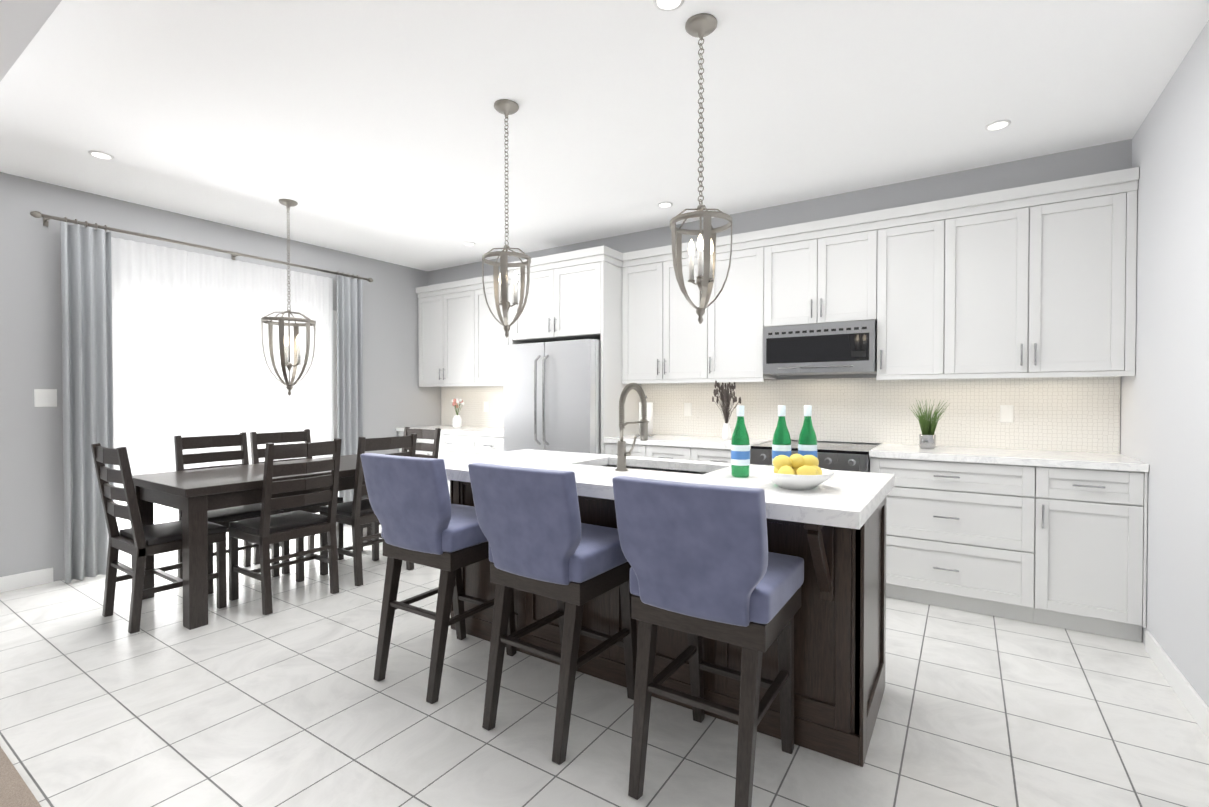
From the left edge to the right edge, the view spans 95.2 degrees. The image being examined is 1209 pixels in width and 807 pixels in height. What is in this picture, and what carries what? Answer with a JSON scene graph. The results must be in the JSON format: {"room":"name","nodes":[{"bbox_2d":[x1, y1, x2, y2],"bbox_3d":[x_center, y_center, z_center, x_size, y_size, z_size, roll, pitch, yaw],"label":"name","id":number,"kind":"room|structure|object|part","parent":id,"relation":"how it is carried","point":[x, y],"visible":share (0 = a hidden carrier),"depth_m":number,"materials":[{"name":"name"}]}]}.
{"room":"dining room","nodes":[
{"label":"dining room","id":0,"kind":"room"},
{"bbox_2d":[0,172,440,581],"bbox_3d":[-3.936,-0.107,3.676,0.160,2.780,7.360,0,1,33],"label":"wall","id":1,"kind":"structure","parent":0,"point":[395,395],"depth_m":3.79,"materials":[{"name":"grey paint"}]},
{"bbox_2d":[0,567,52,592],"bbox_3d":[-4.828,1.192,2.172,0.014,0.100,3.840,0,1,33],"label":"baseboard","id":2,"kind":"structure","parent":1,"relation":"attached to","point":[43,576],"depth_m":3.67,"materials":[{"name":"white wood"}]},
{"bbox_2d":[34,389,56,406],"bbox_3d":[-3.792,-0.038,3.743,0.009,0.120,0.110,0,1,33],"label":"switch plate","id":3,"kind":"object","parent":1,"relation":"attached to","point":[45,397],"visible":1,"depth_m":3.74,"materials":[{"name":"white plastic"}]},
{"bbox_2d":[30,211,372,281],"bbox_3d":[-3.099,-1.249,4.650,0.157,0.070,2.480,0,1,33],"label":"curtain rod","id":4,"kind":"object","parent":1,"relation":"attached to","point":[37,214],"visible":0.94,"depth_m":4.26,"materials":[{"name":"silver metal"}]},
{"bbox_2d":[61,217,113,582],"bbox_3d":[-3.583,-0.026,3.828,0.089,2.472,0.260,0,1,33],"label":"drape","id":5,"kind":"object","parent":4,"relation":"hanging from","point":[86,303],"visible":0.79,"depth_m":3.82,"materials":[{"name":"grey fabric"}]},
{"bbox_2d":[111,237,333,566],"bbox_3d":[-3.107,-0.005,4.670,0.026,2.408,1.690,0,1,33],"label":"sheer curtain","id":6,"kind":"object","parent":4,"relation":"hanging from","point":[188,359],"visible":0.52,"depth_m":4.45,"materials":[{"name":"white fabric"}]},
{"bbox_2d":[337,271,362,524],"bbox_3d":[-2.522,-0.046,5.440,0.088,2.472,0.260,0,1,33],"label":"drape","id":7,"kind":"object","parent":4,"relation":"hanging from","point":[349,362],"visible":0.69,"depth_m":5.43,"materials":[{"name":"grey fabric"}]},
{"bbox_2d":[333,310,336,437],"bbox_3d":[-3.202,0.150,4.740,0.125,2.120,1.840,0,1,33],"label":"window","id":8,"kind":"structure","parent":1,"relation":"in","point":[335,372],"depth_m":5.45,"materials":[{"name":"white plastic"}]},
{"bbox_2d":[0,524,1208,806],"bbox_3d":[-0.521,1.258,3.285,6.000,0.060,3.980,0,1,33],"label":"floor","id":9,"kind":"structure","parent":0,"point":[246,702],"depth_m":2.16,"materials":[{"name":"white tile"}]},
{"bbox_2d":[0,746,40,806],"bbox_3d":[-2.494,1.293,0.273,6.000,0.064,3.220,0,1,33],"label":"floor carpet","id":10,"kind":"object","parent":9,"relation":"on","point":[15,790],"depth_m":1.77,"materials":[{"name":"beige carpet"}]},
{"bbox_2d":[91,443,226,633],"bbox_3d":[-2.604,0.728,3.238,0.450,1.003,0.510,0,1,33],"label":"dining chair","id":11,"kind":"object","parent":9,"relation":"on","point":[138,541],"visible":0.88,"depth_m":3.10,"materials":[{"name":"brown wood"}]},
{"bbox_2d":[174,432,279,593],"bbox_3d":[-2.630,0.721,3.846,0.510,1.003,0.450,0,1,33],"label":"dining chair","id":12,"kind":"object","parent":9,"relation":"on","point":[224,516],"visible":0.5,"depth_m":3.87,"materials":[{"name":"brown wood"}]},
{"bbox_2d":[131,454,371,629],"bbox_3d":[-2.158,0.834,3.921,0.900,0.772,1.700,0,1,33],"label":"dining table","id":13,"kind":"object","parent":9,"relation":"on","point":[195,495],"visible":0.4,"depth_m":3.19,"materials":[{"name":"brown wood"}]},
{"bbox_2d":[229,438,341,614],"bbox_3d":[-2.014,0.725,3.491,0.510,1.003,0.450,0,1,33],"label":"dining chair","id":14,"kind":"object","parent":9,"relation":"on","point":[264,530],"visible":1,"depth_m":3.39,"materials":[{"name":"brown wood"}]},
{"bbox_2d":[250,429,343,574],"bbox_3d":[-2.367,0.716,4.248,0.510,1.003,0.450,0,1,33],"label":"dining chair","id":15,"kind":"object","parent":9,"relation":"on","point":[256,439],"visible":0.38,"depth_m":4.24,"materials":[{"name":"brown wood"}]},
{"bbox_2d":[320,433,416,585],"bbox_3d":[-1.696,0.719,3.976,0.510,1.003,0.450,0,1,33],"label":"dining chair","id":16,"kind":"object","parent":9,"relation":"on","point":[356,512],"visible":0.5,"depth_m":3.78,"materials":[{"name":"brown wood"}]},
{"bbox_2d":[360,427,440,550],"bbox_3d":[-1.711,0.712,4.601,0.450,1.003,0.510,0,1,33],"label":"dining chair","id":17,"kind":"object","parent":9,"relation":"on","point":[431,434],"visible":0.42,"depth_m":4.72,"materials":[{"name":"brown wood"}]},
{"bbox_2d":[398,432,431,454],"bbox_3d":[-1.860,0.749,6.162,0.560,0.890,0.617,0,1,33],"label":"base cabinet","id":18,"kind":"object","parent":9,"relation":"on","point":[399,433],"depth_m":5.85,"materials":[{"name":"white wood"}]},
{"bbox_2d":[360,453,516,703],"bbox_3d":[-0.744,0.731,2.568,0.481,1.018,0.587,0,1,33],"label":"stool","id":19,"kind":"object","parent":9,"relation":"on","point":[423,520],"visible":0.92,"depth_m":2.36,"materials":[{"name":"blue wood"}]},
{"bbox_3d":[-0.752,0.429,2.551,0.483,0.415,0.567,0,1,33],"label":"seat","id":20,"kind":"part","parent":19,"relation":"part of","materials":[{"name":"blue fabric"}]},
{"bbox_2d":[432,436,475,492],"bbox_3d":[-1.392,0.752,5.856,0.675,0.890,0.617,0,1,33],"label":"base cabinet","id":21,"kind":"object","parent":9,"relation":"on","point":[449,446],"depth_m":5.55,"materials":[{"name":"white wood"}]},
{"bbox_2d":[396,424,503,435],"bbox_3d":[-1.404,0.287,5.846,1.694,0.041,0.637,0,1,33],"label":"countertop","id":22,"kind":"structure","parent":21,"relation":"on","point":[446,429],"depth_m":5.62,"materials":[{"name":"white stone"}]},
{"bbox_2d":[451,398,463,427],"bbox_3d":[-1.603,0.103,6.004,0.163,0.322,0.153,0,1,33],"label":"vase","id":23,"kind":"object","parent":22,"relation":"on","point":[457,421],"visible":1,"depth_m":5.97,"materials":[{"name":"white ceramic"}]},
{"bbox_2d":[476,436,503,454],"bbox_3d":[-0.924,0.756,5.549,0.558,0.890,0.617,0,1,33],"label":"base cabinet","id":24,"kind":"object","parent":9,"relation":"on","point":[484,444],"depth_m":5.29,"materials":[{"name":"white wood"}]},
{"bbox_2d":[503,339,600,453],"bbox_3d":[-0.331,0.335,5.001,0.955,1.736,0.821,0,1,33],"label":"refrigerator","id":25,"kind":"object","parent":9,"relation":"on","point":[552,396],"visible":0.4,"depth_m":4.65,"materials":[{"name":"silver metal"}]},
{"bbox_2d":[468,462,636,764],"bbox_3d":[-0.175,0.735,2.196,0.476,1.018,0.585,0,1,33],"label":"stool","id":26,"kind":"object","parent":9,"relation":"on","point":[542,539],"visible":1,"depth_m":2.00,"materials":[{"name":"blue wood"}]},
{"bbox_3d":[-0.184,0.434,2.178,0.478,0.415,0.564,0,1,33],"label":"seat","id":27,"kind":"part","parent":26,"relation":"part of","materials":[{"name":"blue fabric"}]},
{"bbox_2d":[605,444,691,459],"bbox_3d":[0.495,0.767,4.620,0.770,0.890,0.617,0,1,33],"label":"base cabinet","id":28,"kind":"object","parent":9,"relation":"on","point":[639,450],"depth_m":4.32,"materials":[{"name":"white wood"}]},
{"bbox_2d":[604,432,771,451],"bbox_3d":[0.685,0.303,4.478,1.238,0.041,0.637,0,1,33],"label":"countertop","id":29,"kind":"structure","parent":28,"relation":"on","point":[661,441],"depth_m":4.28,"materials":[{"name":"white stone"}]},
{"bbox_2d":[637,396,654,436],"bbox_3d":[0.354,0.107,4.717,0.150,0.347,0.148,0,1,33],"label":"paper towel holder","id":30,"kind":"object","parent":29,"relation":"on","point":[649,416],"visible":0.56,"depth_m":4.67,"materials":[{"name":"white paper"}]},
{"bbox_2d":[712,381,740,439],"bbox_3d":[0.961,0.048,4.317,0.226,0.474,0.229,0,1,33],"label":"vase","id":31,"kind":"object","parent":29,"relation":"on","point":[725,396],"visible":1,"depth_m":4.30,"materials":[{"name":"white ceramic"}]},
{"bbox_2d":[450,481,886,766],"bbox_3d":[0.133,0.806,2.618,2.064,0.860,0.841,0,1,33],"label":"kitchen island","id":32,"kind":"object","parent":9,"relation":"on","point":[831,531],"depth_m":2.05,"materials":[{"name":"brown wood"}]},
{"bbox_2d":[443,449,616,484],"bbox_3d":[-0.472,0.328,2.984,0.700,0.052,0.950,0,1,33],"label":"island countertop","id":33,"kind":"structure","parent":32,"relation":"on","point":[456,468],"depth_m":2.97,"materials":[{"name":"white stone"}]},
{"bbox_2d":[547,457,730,500],"bbox_3d":[0.122,0.332,2.595,0.720,0.052,0.950,0,1,33],"label":"island countertop","id":34,"kind":"structure","parent":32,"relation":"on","point":[591,480],"depth_m":2.49,"materials":[{"name":"white stone"}]},
{"bbox_2d":[615,383,648,470],"bbox_3d":[0.157,0.104,2.599,0.107,0.404,0.263,0,1,33],"label":"faucet","id":35,"kind":"object","parent":34,"relation":"on","point":[622,453],"visible":1,"depth_m":2.53,"materials":[{"name":"silver metal"}]},
{"bbox_2d":[626,465,710,472],"bbox_3d":[0.223,0.445,2.751,0.744,0.202,0.384,0,1,33],"label":"sink","id":36,"kind":"object","parent":34,"relation":"in","point":[627,466],"depth_m":2.87,"materials":[{"name":"silver metal"}]},
{"bbox_2d":[676,465,894,528],"bbox_3d":[0.716,0.337,2.206,0.700,0.052,0.950,0,1,33],"label":"island countertop","id":37,"kind":"structure","parent":32,"relation":"on","point":[848,499],"depth_m":1.91,"materials":[{"name":"white stone"}]},
{"bbox_2d":[731,405,749,477],"bbox_3d":[0.576,0.159,2.337,0.078,0.301,0.078,0,1,33],"label":"bottle","id":38,"kind":"object","parent":37,"relation":"on","point":[740,453],"visible":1,"depth_m":2.31,"materials":[{"name":"green glass"}]},
{"bbox_2d":[772,405,790,465],"bbox_3d":[0.752,0.158,2.341,0.078,0.301,0.078,0,1,33],"label":"bottle","id":39,"kind":"object","parent":37,"relation":"on","point":[781,442],"visible":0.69,"depth_m":2.32,"materials":[{"name":"green glass"}]},
{"bbox_2d":[759,454,834,489],"bbox_3d":[0.714,0.250,2.056,0.270,0.125,0.270,0,1,33],"label":"fruit bowl","id":40,"kind":"object","parent":37,"relation":"on","point":[798,472],"visible":1,"depth_m":2.00,"materials":[{"name":"white ceramic"}]},
{"bbox_2d":[798,405,816,456],"bbox_3d":[0.866,0.158,2.350,0.078,0.301,0.078,0,1,33],"label":"bottle","id":41,"kind":"object","parent":37,"relation":"on","point":[807,442],"visible":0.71,"depth_m":2.33,"materials":[{"name":"green glass"}]},
{"bbox_2d":[612,476,803,806],"bbox_3d":[0.365,0.739,1.839,0.470,1.018,0.581,0,1,33],"label":"stool","id":42,"kind":"object","parent":9,"relation":"on","point":[702,560],"visible":1,"depth_m":1.65,"materials":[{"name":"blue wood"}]},
{"bbox_3d":[0.356,0.438,1.821,0.470,0.415,0.560,0,1,33],"label":"seat","id":43,"kind":"part","parent":42,"relation":"part of","materials":[{"name":"blue fabric"}]},
{"bbox_2d":[692,448,730,462],"bbox_3d":[0.989,0.771,4.297,0.526,0.890,0.617,0,1,33],"label":"base cabinet","id":44,"kind":"object","parent":9,"relation":"on","point":[698,454],"depth_m":4.05,"materials":[{"name":"white wood"}]},
{"bbox_2d":[750,441,879,471],"bbox_3d":[1.491,0.755,3.896,0.746,0.923,0.681,0,1,33],"label":"range","id":45,"kind":"object","parent":9,"relation":"on","point":[844,456],"visible":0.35,"depth_m":3.59,"materials":[{"name":"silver metal"}]},
{"bbox_2d":[869,456,1051,625],"bbox_3d":[2.209,0.781,3.497,0.885,0.890,0.617,0,1,33],"label":"base cabinet","id":46,"kind":"object","parent":9,"relation":"on","point":[1023,499],"depth_m":3.20,"materials":[{"name":"white wood"}]},
{"bbox_2d":[869,444,1147,471],"bbox_3d":[2.367,0.317,3.376,1.274,0.041,0.637,0,1,33],"label":"countertop","id":47,"kind":"structure","parent":46,"relation":"on","point":[1026,457],"depth_m":3.18,"materials":[{"name":"white stone"}]},
{"bbox_2d":[911,399,947,448],"bbox_3d":[2.114,0.129,3.597,0.241,0.330,0.218,0,1,33],"label":"potted grass","id":48,"kind":"object","parent":47,"relation":"on","point":[927,438],"depth_m":3.58,"materials":[{"name":"green plant"}]},
{"bbox_2d":[1052,468,1148,641],"bbox_3d":[2.719,0.785,3.164,0.446,0.890,0.617,0,1,33],"label":"base cabinet","id":49,"kind":"object","parent":9,"relation":"on","point":[1099,519],"depth_m":2.89,"materials":[{"name":"white wood"}]},
{"bbox_2d":[0,0,1208,270],"bbox_3d":[-1.360,-1.526,1.971,6.320,0.100,7.360,0,1,33],"label":"ceiling","id":50,"kind":"structure","parent":0,"point":[370,128],"depth_m":2.74,"materials":[{"name":"white paint"}]},
{"bbox_2d":[0,0,61,81],"bbox_3d":[-2.486,-1.305,0.254,6.000,0.300,3.250,0,1,33],"label":"ceiling beam","id":51,"kind":"structure","parent":50,"relation":"attached to","point":[22,22],"depth_m":1.71,"materials":[{"name":"white paint"}]},
{"bbox_2d":[88,150,113,159],"bbox_3d":[-3.018,-1.488,3.309,0.116,0.007,0.114,0,1,33],"label":"recessed light","id":52,"kind":"object","parent":50,"relation":"in","point":[98,154],"depth_m":3.30,"materials":[{"name":"white plastic"}]},
{"bbox_2d":[261,199,315,395],"bbox_3d":[-2.353,-0.780,4.113,0.356,1.444,0.356,0,1,33],"label":"pendant light","id":53,"kind":"object","parent":50,"relation":"hanging from","point":[284,342],"visible":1,"depth_m":4.11,"materials":[{"name":"silver metal"}]},
{"bbox_2d":[463,242,475,245],"bbox_3d":[-1.281,-1.512,5.231,0.116,0.007,0.114,0,1,33],"label":"recessed light","id":54,"kind":"object","parent":50,"relation":"in","point":[465,243],"depth_m":5.21,"materials":[{"name":"white plastic"}]},
{"bbox_2d":[482,99,530,337],"bbox_3d":[-0.490,-0.908,2.759,0.242,1.155,0.242,0,1,33],"label":"pendant light","id":55,"kind":"object","parent":50,"relation":"hanging from","point":[506,107],"visible":1,"depth_m":2.75,"materials":[{"name":"silver metal"}]},
{"bbox_2d":[658,202,672,207],"bbox_3d":[0.459,-1.499,4.163,0.116,0.007,0.114,0,1,33],"label":"recessed light","id":56,"kind":"object","parent":50,"relation":"in","point":[663,204],"depth_m":4.14,"materials":[{"name":"white plastic"}]},
{"bbox_2d":[653,0,683,11],"bbox_3d":[0.235,-1.473,2.015,0.116,0.007,0.114,0,1,33],"label":"recessed light","id":57,"kind":"object","parent":50,"relation":"in","point":[667,5],"depth_m":2.03,"materials":[{"name":"white plastic"}]},
{"bbox_2d":[670,13,731,323],"bbox_3d":[0.377,-0.895,2.156,0.242,1.165,0.242,0,1,33],"label":"pendant light","id":58,"kind":"object","parent":50,"relation":"hanging from","point":[701,25],"visible":1,"depth_m":2.14,"materials":[{"name":"silver metal"}]},
{"bbox_2d":[984,119,1010,130],"bbox_3d":[2.099,-1.484,2.945,0.116,0.007,0.114,0,1,33],"label":"recessed light","id":59,"kind":"object","parent":50,"relation":"in","point":[996,125],"depth_m":2.94,"materials":[{"name":"white plastic"}]},
{"bbox_2d":[428,139,1131,285],"bbox_3d":[0.514,-1.403,4.833,6.000,0.215,0.200,0,1,33],"label":"wall","id":60,"kind":"structure","parent":0,"point":[1102,158],"depth_m":3.79,"materials":[{"name":"grey paint"}]},
{"bbox_2d":[764,374,1120,453],"bbox_3d":[0.680,-0.152,4.955,6.160,2.720,0.160,0,1,33],"label":"wall","id":61,"kind":"structure","parent":0,"point":[829,376],"depth_m":4.17,"materials":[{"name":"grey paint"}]},
{"bbox_2d":[416,287,447,386],"bbox_3d":[-1.821,-0.731,6.280,0.477,1.025,0.347,0,1,33],"label":"upper cabinet","id":62,"kind":"object","parent":61,"relation":"attached to","point":[432,305],"depth_m":6.14,"materials":[{"name":"white wood"}]},
{"bbox_2d":[448,283,495,386],"bbox_3d":[-1.468,-0.728,6.049,0.595,1.025,0.347,0,1,33],"label":"upper cabinet","id":63,"kind":"object","parent":61,"relation":"attached to","point":[463,302],"depth_m":5.86,"materials":[{"name":"white wood"}]},
{"bbox_2d":[480,279,511,385],"bbox_3d":[-1.067,-0.725,5.786,0.595,1.025,0.347,0,1,33],"label":"upper cabinet","id":64,"kind":"object","parent":61,"relation":"attached to","point":[493,338],"depth_m":5.65,"materials":[{"name":"white wood"}]},
{"bbox_2d":[508,255,619,342],"bbox_3d":[-0.267,-0.907,5.086,0.978,0.645,0.637,0,1,33],"label":"upper cabinet","id":65,"kind":"object","parent":61,"relation":"attached to","point":[578,298],"depth_m":4.75,"materials":[{"name":"white wood"}]},
{"bbox_2d":[620,247,723,382],"bbox_3d":[0.601,-0.712,4.693,0.847,1.025,0.347,0,1,33],"label":"upper cabinet","id":66,"kind":"object","parent":61,"relation":"attached to","point":[663,340],"depth_m":4.56,"materials":[{"name":"white wood"}]},
{"bbox_2d":[716,235,776,381],"bbox_3d":[1.093,-0.708,4.371,0.560,1.025,0.347,0,1,33],"label":"upper cabinet","id":67,"kind":"object","parent":61,"relation":"attached to","point":[744,303],"depth_m":4.20,"materials":[{"name":"white wood"}]},
{"bbox_2d":[772,219,879,326],"bbox_3d":[1.597,-0.891,4.039,0.759,0.650,0.347,0,1,33],"label":"upper cabinet","id":68,"kind":"object","parent":61,"relation":"attached to","point":[825,274],"depth_m":3.86,"materials":[{"name":"white wood"}]},
{"bbox_2d":[763,320,876,375],"bbox_3d":[1.573,-0.388,4.008,0.746,0.345,0.434,0,1,33],"label":"microwave","id":69,"kind":"object","parent":68,"relation":"attached to","point":[840,348],"visible":0.98,"depth_m":3.83,"materials":[{"name":"silver metal"}]},
{"bbox_2d":[876,207,959,378],"bbox_3d":[2.076,-0.700,3.727,0.500,1.025,0.347,0,1,33],"label":"upper cabinet","id":70,"kind":"object","parent":61,"relation":"attached to","point":[920,252],"depth_m":3.56,"materials":[{"name":"white wood"}]},
{"bbox_2d":[956,179,1138,378],"bbox_3d":[2.584,-0.696,3.395,0.944,1.025,0.347,0,1,33],"label":"upper cabinet","id":71,"kind":"object","parent":61,"relation":"attached to","point":[1034,281],"depth_m":3.20,"materials":[{"name":"white wood"}]},
{"bbox_2d":[1120,20,1208,706],"bbox_3d":[1.173,-0.095,0.234,0.160,2.720,7.200,0,1,33],"label":"wall","id":72,"kind":"structure","parent":0,"point":[1164,424],"depth_m":2.43,"materials":[{"name":"white paint"}]},
{"bbox_2d":[1145,631,1208,738],"bbox_3d":[0.919,1.218,0.021,0.014,0.100,6.540,0,1,33],"label":"baseboard","id":73,"kind":"structure","parent":72,"relation":"attached to","point":[1196,706],"depth_m":2.32,"materials":[{"name":"white wood"}]}
]}

